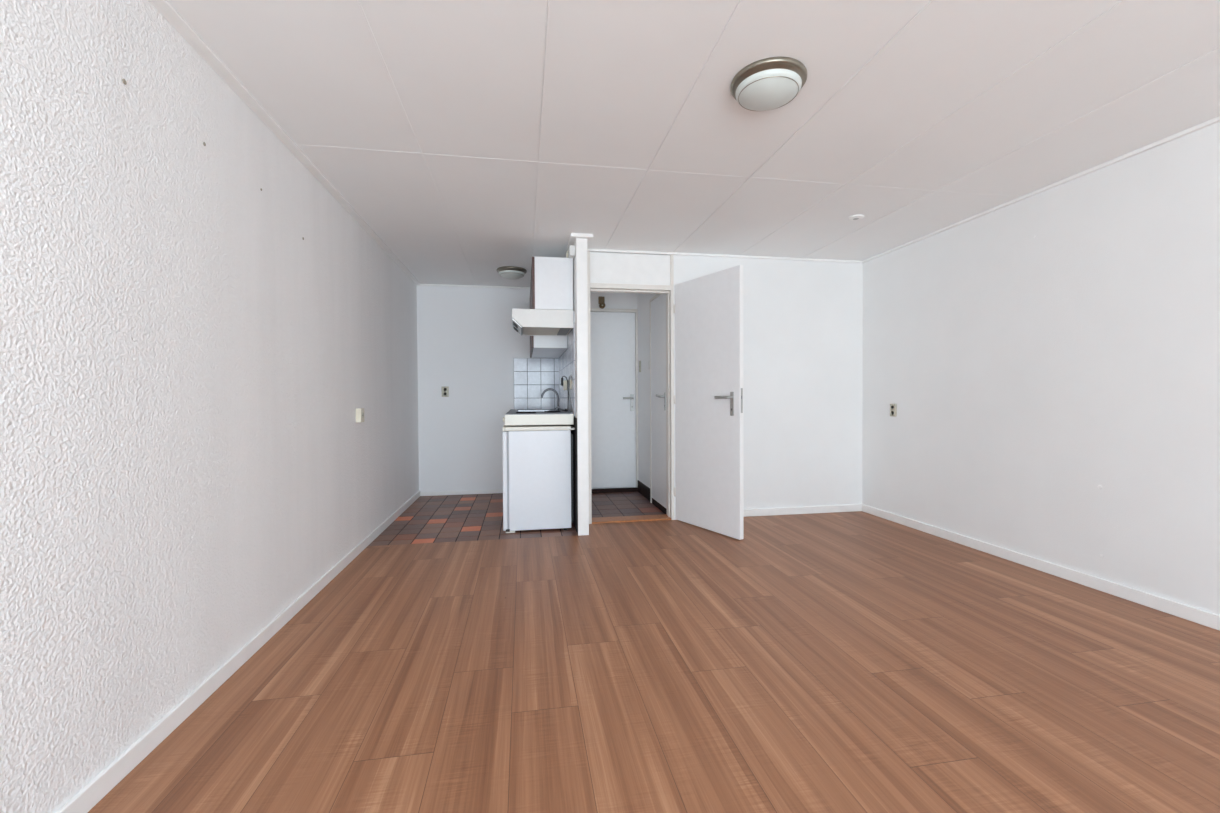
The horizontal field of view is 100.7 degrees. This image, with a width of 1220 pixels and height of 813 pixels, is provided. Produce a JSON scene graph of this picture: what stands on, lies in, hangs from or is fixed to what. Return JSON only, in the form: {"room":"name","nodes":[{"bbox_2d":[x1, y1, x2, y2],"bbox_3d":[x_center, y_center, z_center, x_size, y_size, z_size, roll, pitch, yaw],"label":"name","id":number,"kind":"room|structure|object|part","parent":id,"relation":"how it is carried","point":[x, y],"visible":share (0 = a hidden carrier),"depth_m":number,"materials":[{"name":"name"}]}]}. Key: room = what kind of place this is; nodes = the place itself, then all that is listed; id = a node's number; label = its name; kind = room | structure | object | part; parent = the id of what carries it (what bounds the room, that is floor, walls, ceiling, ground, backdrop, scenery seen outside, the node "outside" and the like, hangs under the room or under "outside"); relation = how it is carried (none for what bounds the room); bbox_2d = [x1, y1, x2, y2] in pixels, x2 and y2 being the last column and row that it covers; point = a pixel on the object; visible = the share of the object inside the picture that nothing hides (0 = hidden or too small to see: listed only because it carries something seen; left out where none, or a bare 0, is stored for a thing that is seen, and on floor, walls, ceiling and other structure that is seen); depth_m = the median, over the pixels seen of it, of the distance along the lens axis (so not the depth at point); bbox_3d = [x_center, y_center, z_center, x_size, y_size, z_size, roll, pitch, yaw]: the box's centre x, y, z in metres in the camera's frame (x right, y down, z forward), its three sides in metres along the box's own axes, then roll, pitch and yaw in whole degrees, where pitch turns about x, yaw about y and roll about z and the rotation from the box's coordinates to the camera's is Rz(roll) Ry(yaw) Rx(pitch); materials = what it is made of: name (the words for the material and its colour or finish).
{"room":"studio apartment","nodes":[
{"label":"studio apartment","id":0,"kind":"room"},
{"bbox_2d":[0,0,418,812],"bbox_3d":[-1.526,-0.113,1.621,0.110,2.400,8.534,0,1,-10],"label":"wall","id":1,"kind":"structure","parent":0,"point":[185,374],"depth_m":1.63,"materials":[{"name":"paint"}]},
{"bbox_2d":[56,490,419,812],"bbox_3d":[-1.459,1.053,1.652,0.014,0.068,8.314,0,1,-10],"label":"baseboard","id":2,"kind":"structure","parent":1,"relation":"attached to","point":[104,782],"depth_m":1.80,"materials":[{"name":"white paint"}]},
{"bbox_2d":[149,0,420,284],"bbox_3d":[-1.451,-1.307,1.604,0.052,0.012,8.294,0,1,-10],"label":"trim","id":3,"kind":"structure","parent":1,"relation":"attached to","point":[164,7],"depth_m":2.20,"materials":[{"name":"white paint"}]},
{"bbox_2d":[356,408,363,422],"bbox_3d":[-1.795,0.063,3.636,0.037,0.100,0.080,0,1,-10],"label":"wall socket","id":4,"kind":"object","parent":1,"relation":"attached to","point":[359,411],"visible":1,"depth_m":3.60,"materials":[{"name":"beige plastic"}]},
{"bbox_2d":[368,493,576,545],"bbox_3d":[-1.213,1.035,4.910,1.600,0.017,1.974,0,1,-10],"label":"tile floor","id":5,"kind":"structure","parent":0,"point":[468,517],"depth_m":4.47,"materials":[{"name":"tile"}]},
{"bbox_2d":[502,425,574,532],"bbox_3d":[-0.628,0.596,4.445,0.594,0.871,0.557,0,1,-10],"label":"refrigerator","id":6,"kind":"object","parent":5,"relation":"on","point":[538,461],"visible":0.98,"depth_m":4.18,"materials":[{"name":"white metal"}]},
{"bbox_3d":[-0.904,0.607,4.399,0.035,0.813,0.548,0,1,-10],"label":"door","id":7,"kind":"part","parent":6,"relation":"part of","materials":[{"name":"white metal"}]},
{"bbox_2d":[503,409,573,425],"bbox_3d":[-0.742,0.528,5.054,0.590,0.986,1.802,0,1,-10],"label":"unit","id":8,"kind":"object","parent":6,"relation":"on","point":[513,417],"visible":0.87,"depth_m":4.18,"materials":[{"name":"white laminate"}]},
{"bbox_2d":[505,409,572,414],"bbox_3d":[-0.730,0.120,5.052,0.556,0.164,1.796,0,1,-10],"label":"sink","id":9,"kind":"object","parent":8,"relation":"in","point":[513,411],"depth_m":4.57,"materials":[{"name":"silver metal"}]},
{"bbox_2d":[505,414,573,425],"bbox_3d":[-0.732,0.095,5.048,0.564,0.088,1.802,0,1,-10],"label":"countertop","id":10,"kind":"structure","parent":8,"relation":"on","point":[533,419],"depth_m":4.16,"materials":[{"name":"white laminate"}]},
{"bbox_2d":[541,388,559,409],"bbox_3d":[-0.625,-0.076,5.300,0.202,0.234,0.146,0,1,-10],"label":"tap","id":11,"kind":"object","parent":8,"relation":"on","point":[548,389],"visible":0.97,"depth_m":5.29,"materials":[{"name":"silver metal"}]},
{"bbox_2d":[417,286,558,491],"bbox_3d":[-1.406,-0.189,5.914,1.798,2.400,0.110,0,1,-10],"label":"wall","id":12,"kind":"structure","parent":0,"point":[468,343],"depth_m":5.82,"materials":[{"name":"paint"}]},
{"bbox_2d":[442,386,448,396],"bbox_3d":[-1.880,-0.169,5.770,0.078,0.118,0.014,0,1,-10],"label":"wall socket","id":13,"kind":"object","parent":12,"relation":"attached to","point":[445,389],"visible":1,"depth_m":5.77,"materials":[{"name":"beige plastic"}]},
{"bbox_2d":[420,489,502,495],"bbox_3d":[-1.381,0.989,5.877,1.566,0.045,0.010,0,1,-10],"label":"baseboard","id":14,"kind":"structure","parent":12,"relation":"attached to","point":[496,490],"depth_m":5.82,"materials":[{"name":"white paint"}]},
{"bbox_2d":[417,284,529,288],"bbox_3d":[-1.412,-1.378,5.826,1.555,0.020,0.022,0,1,-10],"label":"trim","id":15,"kind":"structure","parent":12,"relation":"attached to","point":[443,285],"depth_m":5.79,"materials":[{"name":"white paint"}]},
{"bbox_2d":[514,358,558,408],"bbox_3d":[-0.864,-0.253,5.947,0.525,0.626,0.007,0,1,-10],"label":"tiles","id":16,"kind":"structure","parent":12,"relation":"attached to","point":[532,376],"depth_m":5.94,"materials":[{"name":"grey tile"}]},
{"bbox_2d":[573,238,588,535],"bbox_3d":[-0.386,-0.179,5.027,0.088,2.400,1.984,0,1,-10],"label":"wall partition","id":17,"kind":"structure","parent":0,"point":[580,291],"depth_m":4.05,"materials":[{"name":"white paint"}]},
{"bbox_2d":[512,309,572,335],"bbox_3d":[-0.603,-0.729,4.453,0.505,0.151,0.588,0,1,-10],"label":"range hood","id":18,"kind":"object","parent":17,"relation":"attached to","point":[527,322],"visible":1,"depth_m":4.18,"materials":[{"name":"white plastic"}]},
{"bbox_3d":[-0.649,-0.735,4.734,0.502,0.149,0.018,0,1,-10],"label":"panel","id":19,"kind":"part","parent":18,"relation":"part of","materials":[{"name":"white plastic"}]},
{"bbox_2d":[557,328,570,334],"bbox_3d":[-0.411,-0.666,4.485,0.085,0.006,0.520,0,1,-10],"label":"lamp","id":20,"kind":"object","parent":18,"relation":"attached to","point":[560,331],"depth_m":4.46,"materials":[{"name":"grey"}]},
{"bbox_2d":[530,284,566,357],"bbox_3d":[-0.672,-0.903,5.352,0.335,0.684,1.205,0,1,-10],"label":"upper cabinet","id":21,"kind":"object","parent":17,"relation":"attached to","point":[540,346],"visible":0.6,"depth_m":4.79,"materials":[{"name":"white wood"}]},
{"bbox_3d":[-0.777,-0.897,5.028,0.018,0.682,0.600,0,1,-10],"label":"door","id":22,"kind":"part","parent":21,"relation":"part of","materials":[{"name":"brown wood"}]},
{"bbox_2d":[531,257,572,309],"bbox_3d":[-0.521,-1.022,4.463,0.335,0.429,0.583,0,1,-10],"label":"upper cabinet","id":23,"kind":"object","parent":17,"relation":"attached to","point":[551,277],"visible":0.78,"depth_m":4.18,"materials":[{"name":"white wood"}]},
{"bbox_3d":[-0.677,-1.021,4.437,0.018,0.427,0.580,0,1,-10],"label":"door","id":24,"kind":"part","parent":23,"relation":"part of","materials":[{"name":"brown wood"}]},
{"bbox_2d":[559,311,574,416],"bbox_3d":[-0.449,-0.368,5.100,0.007,0.883,1.796,0,1,-10],"label":"tiles","id":25,"kind":"structure","parent":17,"relation":"attached to","point":[567,359],"depth_m":4.70,"materials":[{"name":"grey tile"}]},
{"bbox_2d":[563,380,566,389],"bbox_3d":[-0.434,-0.204,4.894,0.034,0.094,0.085,0,1,-10],"label":"box","id":26,"kind":"object","parent":25,"relation":"attached to","point":[564,381],"visible":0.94,"depth_m":4.85,"materials":[{"name":"beige plastic"}]},
{"bbox_2d":[561,376,568,410],"bbox_3d":[-0.430,-0.126,4.774,0.061,0.334,0.271,0,1,-10],"label":"plug","id":27,"kind":"object","parent":26,"relation":"attached to","point":[562,376],"visible":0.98,"depth_m":4.72,"materials":[{"name":"black plastic"}]},
{"bbox_2d":[568,375,572,411],"bbox_3d":[-0.352,-0.117,4.459,0.011,0.315,0.413,0,1,-10],"label":"cable","id":28,"kind":"object","parent":25,"relation":"attached to","point":[570,375],"visible":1,"depth_m":4.52,"materials":[{"name":"grey plastic"}]},
{"bbox_2d":[566,245,574,257],"bbox_3d":[-0.323,-1.263,4.159,0.060,0.082,0.148,0,1,-10],"label":"junction box","id":29,"kind":"object","parent":17,"relation":"attached to","point":[571,250],"visible":1,"depth_m":4.09,"materials":[{"name":"white plastic"}]},
{"bbox_2d":[570,417,577,533],"bbox_3d":[-0.426,0.548,5.026,0.001,0.942,1.948,0,1,-10],"label":"lining","id":30,"kind":"object","parent":17,"relation":"attached to","point":[574,432],"visible":0.36,"depth_m":4.22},
{"bbox_2d":[564,233,592,257],"bbox_3d":[-0.390,-1.365,4.981,0.176,0.026,2.034,0,1,-10],"label":"trim","id":31,"kind":"structure","parent":17,"relation":"attached to","point":[573,236],"depth_m":4.01,"materials":[{"name":"white paint"}]},
{"bbox_2d":[590,292,636,488],"bbox_3d":[-0.034,-0.198,5.993,0.932,2.400,0.110,0,1,-10],"label":"wall","id":32,"kind":"structure","parent":0,"point":[612,300],"depth_m":5.94,"materials":[{"name":"paint"}]},
{"bbox_2d":[598,297,604,308],"bbox_3d":[-0.093,-1.208,5.870,0.071,0.144,0.078,0,1,-10],"label":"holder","id":33,"kind":"object","parent":32,"relation":"attached to","point":[601,300],"visible":1,"depth_m":5.88,"materials":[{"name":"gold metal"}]},
{"bbox_2d":[590,308,637,487],"bbox_3d":[-0.070,-0.068,5.885,0.818,2.145,0.093,0,1,-10],"label":"door","id":34,"kind":"structure","parent":32,"relation":"in","point":[614,332],"depth_m":5.92,"materials":[{"name":"paint"}]},
{"bbox_3d":[0.260,-0.045,5.956,0.042,0.200,0.008,0,1,-10],"label":"handle","id":35,"kind":"part","parent":34,"relation":"part of","materials":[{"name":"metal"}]},
{"bbox_2d":[592,487,637,492],"bbox_3d":[-0.070,0.981,5.892,0.804,0.046,0.034,0,1,-10],"label":"sill","id":36,"kind":"structure","parent":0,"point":[635,489],"depth_m":5.90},
{"bbox_2d":[592,492,664,517],"bbox_3d":[0.037,1.022,5.310,0.822,0.017,1.300,0,1,-10],"label":"floor hall tiles","id":37,"kind":"structure","parent":0,"point":[616,504],"depth_m":5.19,"materials":[{"name":"tile"}]},
{"bbox_2d":[637,293,655,487],"bbox_3d":[0.491,-0.189,5.332,0.100,2.400,1.370,0,1,-10],"label":"wall","id":38,"kind":"structure","parent":0,"point":[643,300],"depth_m":5.67,"materials":[{"name":"paint"}]},
{"bbox_2d":[637,480,649,500],"bbox_3d":[0.386,0.941,5.663,0.014,0.130,0.720,0,1,-10],"label":"baseboard","id":39,"kind":"structure","parent":38,"relation":"attached to","point":[643,489],"depth_m":5.68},
{"bbox_2d":[650,294,667,514],"bbox_3d":[0.456,-0.048,4.989,0.085,2.130,0.644,0,1,-10],"label":"door","id":40,"kind":"structure","parent":38,"relation":"in","point":[658,303],"depth_m":4.98,"materials":[{"name":"paint"}]},
{"bbox_3d":[0.516,-0.048,4.740,0.008,0.170,0.030,0,1,-10],"label":"handle","id":41,"kind":"part","parent":40,"relation":"part of","materials":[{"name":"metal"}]},
{"bbox_2d":[88,511,1219,812],"bbox_3d":[0.700,1.129,2.023,4.633,0.120,8.554,0,1,-10],"label":"floor","id":42,"kind":"structure","parent":0,"point":[856,661],"depth_m":1.91,"materials":[{"name":"brown wood"}]},
{"bbox_2d":[592,514,670,523],"bbox_3d":[0.161,1.021,4.585,0.822,0.017,0.170,0,1,-10],"label":"threshold","id":43,"kind":"object","parent":42,"relation":"on","point":[596,520],"visible":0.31,"depth_m":4.57,"materials":[{"name":"brown wood"}]},
{"bbox_2d":[167,0,1219,286],"bbox_3d":[0.686,-1.390,1.979,4.633,0.123,8.554,0,1,-10],"label":"ceiling","id":44,"kind":"structure","parent":0,"point":[473,138],"depth_m":2.28,"materials":[{"name":"white paint"}]},
{"bbox_2d":[496,266,526,279],"bbox_3d":[-0.992,-1.332,5.105,0.300,0.091,0.300,0,1,-10],"label":"ceiling lamp","id":45,"kind":"object","parent":44,"relation":"attached to","point":[508,272],"visible":1,"depth_m":5.01,"materials":[{"name":"grey metal"}]},
{"bbox_3d":[-0.992,-1.317,5.105,0.258,0.061,0.258,0,1,-10],"label":"lamp shade","id":46,"kind":"part","parent":45,"relation":"part of","materials":[{"name":"white glass"}]},
{"bbox_2d":[730,57,806,110],"bbox_3d":[0.646,-1.287,2.070,0.300,0.091,0.300,0,1,-10],"label":"ceiling lamp","id":47,"kind":"object","parent":44,"relation":"attached to","point":[770,83],"visible":1,"depth_m":2.00,"materials":[{"name":"grey metal"}]},
{"bbox_3d":[0.646,-1.272,2.070,0.258,0.061,0.258,0,1,-10],"label":"lamp shade","id":48,"kind":"part","parent":47,"relation":"part of","materials":[{"name":"white glass"}]},
{"bbox_2d":[848,214,863,220],"bbox_3d":[1.774,-1.358,3.648,0.108,0.016,0.108,0,1,-10],"label":"ceiling rose","id":49,"kind":"object","parent":44,"relation":"attached to","point":[859,216],"visible":1,"depth_m":3.63,"materials":[{"name":"white paint"}]},
{"bbox_2d":[674,265,743,539],"bbox_3d":[0.806,-0.032,4.209,0.167,2.102,0.806,-1,1,-31],"label":"door","id":50,"kind":"structure","parent":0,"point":[708,309],"depth_m":4.14,"materials":[{"name":"paint"}]},
{"bbox_3d":[0.890,-0.072,3.962,0.058,0.030,0.150,-1,1,-31],"label":"lever","id":51,"kind":"part","parent":50,"relation":"part of","materials":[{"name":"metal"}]},
{"bbox_3d":[0.948,-0.022,3.928,0.008,0.185,0.036,-1,1,-31],"label":"handle","id":52,"kind":"part","parent":50,"relation":"part of","materials":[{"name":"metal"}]},
{"bbox_3d":[1.009,-0.046,3.873,0.020,0.190,0.002,-1,1,-31],"label":"lock plate","id":53,"kind":"part","parent":50,"relation":"part of","materials":[{"name":"silver metal"}]},
{"bbox_2d":[673,255,862,519],"bbox_3d":[1.548,-0.185,4.768,1.992,2.400,0.100,0,1,-10],"label":"wall","id":54,"kind":"structure","parent":0,"point":[803,320],"depth_m":4.76,"materials":[{"name":"paint"}]},
{"bbox_2d":[587,251,673,523],"bbox_3d":[0.161,-0.163,4.528,0.822,2.380,0.104,0,1,-10],"label":"door frame","id":55,"kind":"structure","parent":54,"relation":"attached to","point":[606,272],"depth_m":4.50,"materials":[{"name":"beige paint"}]},
{"bbox_3d":[0.180,-1.217,4.497,0.726,0.272,0.038,0,1,-10],"label":"transom panel","id":56,"kind":"part","parent":55,"relation":"part of","materials":[{"name":"white paint"}]},
{"bbox_2d":[587,248,861,262],"bbox_3d":[1.095,-1.370,4.608,2.651,0.020,0.022,0,1,-10],"label":"trim","id":57,"kind":"structure","parent":54,"relation":"attached to","point":[588,249],"depth_m":4.58,"materials":[{"name":"white paint"}]},
{"bbox_2d":[744,504,861,516],"bbox_3d":[1.549,0.982,4.729,1.774,0.068,0.014,0,1,-10],"label":"baseboard","id":58,"kind":"structure","parent":54,"relation":"attached to","point":[852,507],"depth_m":4.77,"materials":[{"name":"white paint"}]},
{"bbox_2d":[862,122,1219,614],"bbox_3d":[3.049,-0.136,1.581,0.110,2.400,6.910,0,1,-10],"label":"wall","id":59,"kind":"structure","parent":0,"point":[1025,375],"depth_m":3.01,"materials":[{"name":"paint"}]},
{"bbox_2d":[890,404,896,416],"bbox_3d":[2.495,0.032,4.458,0.014,0.112,0.074,0,1,-10],"label":"wall socket","id":60,"kind":"object","parent":59,"relation":"attached to","point":[893,407],"visible":1,"depth_m":4.45,"materials":[{"name":"beige plastic"}]},
{"bbox_2d":[862,504,1219,630],"bbox_3d":[2.994,1.029,1.591,0.014,0.070,6.690,0,1,-10],"label":"baseboard","id":61,"kind":"structure","parent":59,"relation":"attached to","point":[1196,615],"depth_m":3.02,"materials":[{"name":"white paint"}]},
{"bbox_2d":[862,116,1219,262],"bbox_3d":[2.977,-1.326,1.548,0.024,0.020,6.690,0,1,-10],"label":"trim","id":62,"kind":"structure","parent":59,"relation":"attached to","point":[1217,119],"depth_m":2.99,"materials":[{"name":"white paint"}]}
]}

